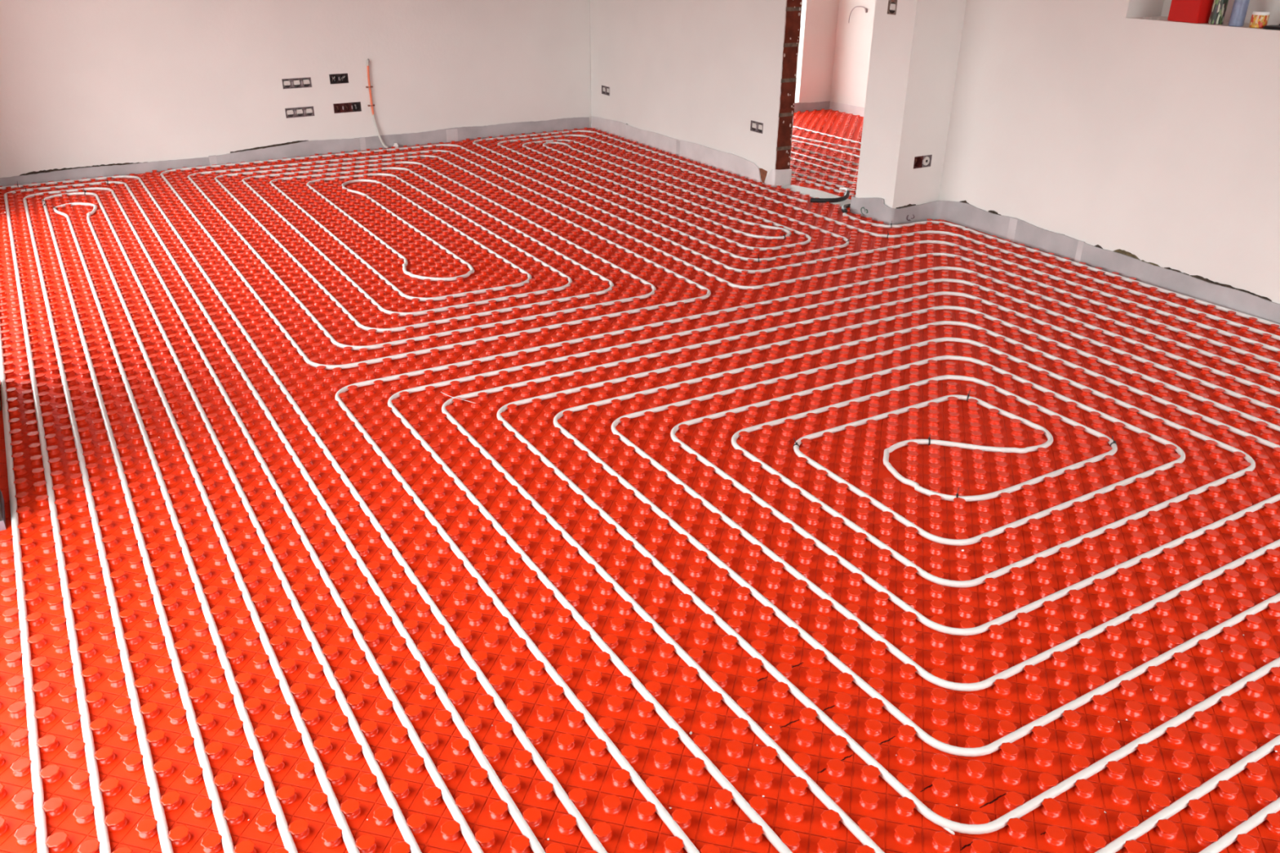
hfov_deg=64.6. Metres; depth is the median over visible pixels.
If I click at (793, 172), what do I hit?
pipe
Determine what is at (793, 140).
pipe
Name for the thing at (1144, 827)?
pipe
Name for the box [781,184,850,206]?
film
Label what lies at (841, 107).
strip
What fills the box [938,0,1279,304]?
wall
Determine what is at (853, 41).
wall
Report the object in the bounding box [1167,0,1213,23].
box
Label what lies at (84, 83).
wall
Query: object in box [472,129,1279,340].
pipe
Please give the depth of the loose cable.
9.35 m
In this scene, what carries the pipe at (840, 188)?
on the floor mat at (829, 122)
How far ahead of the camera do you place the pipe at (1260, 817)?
5.19 m
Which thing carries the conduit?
attached to the wall at (84, 83)
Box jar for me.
[1248,10,1270,27]
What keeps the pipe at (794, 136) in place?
on the floor mat at (829, 122)
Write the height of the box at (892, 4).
0.211 m
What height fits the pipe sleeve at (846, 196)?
0.047 m
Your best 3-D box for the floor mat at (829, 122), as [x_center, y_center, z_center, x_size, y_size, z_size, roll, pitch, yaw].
[1.649,-2.258,8.228,2.415,0.048,3.255,-14,30,-28]
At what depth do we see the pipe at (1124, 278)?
5.33 m
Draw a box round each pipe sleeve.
[810,190,849,202]
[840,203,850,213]
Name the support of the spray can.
on the wall at (1102, 124)
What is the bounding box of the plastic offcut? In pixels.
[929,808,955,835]
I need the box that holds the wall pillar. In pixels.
[855,0,966,208]
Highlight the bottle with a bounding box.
[1228,0,1249,26]
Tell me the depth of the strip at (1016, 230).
5.45 m
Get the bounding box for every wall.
[0,0,591,177]
[590,0,802,183]
[795,0,839,105]
[829,0,875,107]
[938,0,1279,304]
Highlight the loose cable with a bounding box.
[848,5,867,22]
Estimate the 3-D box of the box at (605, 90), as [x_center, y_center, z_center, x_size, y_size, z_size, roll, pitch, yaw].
[-0.274,-2.863,8.622,0.048,0.069,0.140,-14,30,-28]
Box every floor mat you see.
[0,127,1279,852]
[789,108,863,199]
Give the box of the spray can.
[1208,0,1228,24]
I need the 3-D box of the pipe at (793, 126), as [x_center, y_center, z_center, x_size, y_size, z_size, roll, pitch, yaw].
[1.863,-2.300,8.282,0.018,0.018,3.050,-14,30,-28]
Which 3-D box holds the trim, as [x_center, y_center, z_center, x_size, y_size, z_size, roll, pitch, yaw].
[-1.879,-0.725,2.507,0.024,2.200,0.195,-14,30,-28]
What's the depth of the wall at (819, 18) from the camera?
9.68 m
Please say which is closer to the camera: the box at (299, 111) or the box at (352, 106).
the box at (299, 111)
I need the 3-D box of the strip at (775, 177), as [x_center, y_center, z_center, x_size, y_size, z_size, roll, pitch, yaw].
[0.953,-1.716,6.988,0.162,0.150,0.112,-14,30,-28]
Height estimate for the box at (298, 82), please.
0.069 m
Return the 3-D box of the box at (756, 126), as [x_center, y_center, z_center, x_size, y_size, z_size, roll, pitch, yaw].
[0.821,-2.065,6.973,0.048,0.069,0.140,-14,30,-28]
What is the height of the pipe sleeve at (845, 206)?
0.034 m
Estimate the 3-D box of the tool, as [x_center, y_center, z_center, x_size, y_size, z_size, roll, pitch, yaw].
[2.771,-1.723,4.359,0.155,0.023,0.094,13,29,24]
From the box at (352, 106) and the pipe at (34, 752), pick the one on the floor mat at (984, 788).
the pipe at (34, 752)
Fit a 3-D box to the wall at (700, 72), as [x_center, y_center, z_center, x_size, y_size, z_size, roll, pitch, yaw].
[0.517,-3.115,7.131,0.133,2.530,3.435,-14,30,-28]
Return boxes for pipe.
[0,175,607,852]
[160,143,1279,852]
[334,266,1279,852]
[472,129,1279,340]
[790,145,858,184]
[791,134,860,151]
[791,139,859,158]
[791,170,856,196]
[792,125,861,144]
[839,187,848,191]
[842,212,1279,328]
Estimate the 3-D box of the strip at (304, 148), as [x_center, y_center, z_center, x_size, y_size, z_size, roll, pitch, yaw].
[-2.391,-2.137,7.784,4.639,0.142,0.011,-16,30,-30]
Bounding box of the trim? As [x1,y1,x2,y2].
[0,489,6,530]
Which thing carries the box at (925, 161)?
attached to the wall pillar
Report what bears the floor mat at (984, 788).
on the floor
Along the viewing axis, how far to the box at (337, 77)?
7.66 m
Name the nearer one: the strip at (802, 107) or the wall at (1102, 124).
the wall at (1102, 124)
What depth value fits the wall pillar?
5.87 m
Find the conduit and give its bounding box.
[365,58,387,148]
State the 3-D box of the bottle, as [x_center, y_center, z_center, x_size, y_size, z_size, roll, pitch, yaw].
[2.647,-1.858,4.462,0.060,0.174,0.060,-14,30,-28]
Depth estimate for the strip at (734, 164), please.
7.76 m
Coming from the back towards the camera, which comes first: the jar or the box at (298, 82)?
the box at (298, 82)
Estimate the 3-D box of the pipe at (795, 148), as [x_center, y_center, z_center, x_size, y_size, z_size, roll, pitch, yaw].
[1.168,-2.111,7.879,0.468,0.018,3.018,-14,30,-28]
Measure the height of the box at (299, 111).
0.069 m
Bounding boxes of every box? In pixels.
[281,77,311,88]
[284,106,314,118]
[328,73,348,84]
[333,102,361,113]
[601,84,609,95]
[750,120,763,133]
[887,0,897,14]
[913,154,932,168]
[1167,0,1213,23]
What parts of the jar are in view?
lid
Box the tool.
[1262,23,1279,29]
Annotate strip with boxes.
[0,116,589,186]
[591,115,761,182]
[764,168,791,186]
[794,101,830,112]
[829,101,864,116]
[849,195,1279,324]

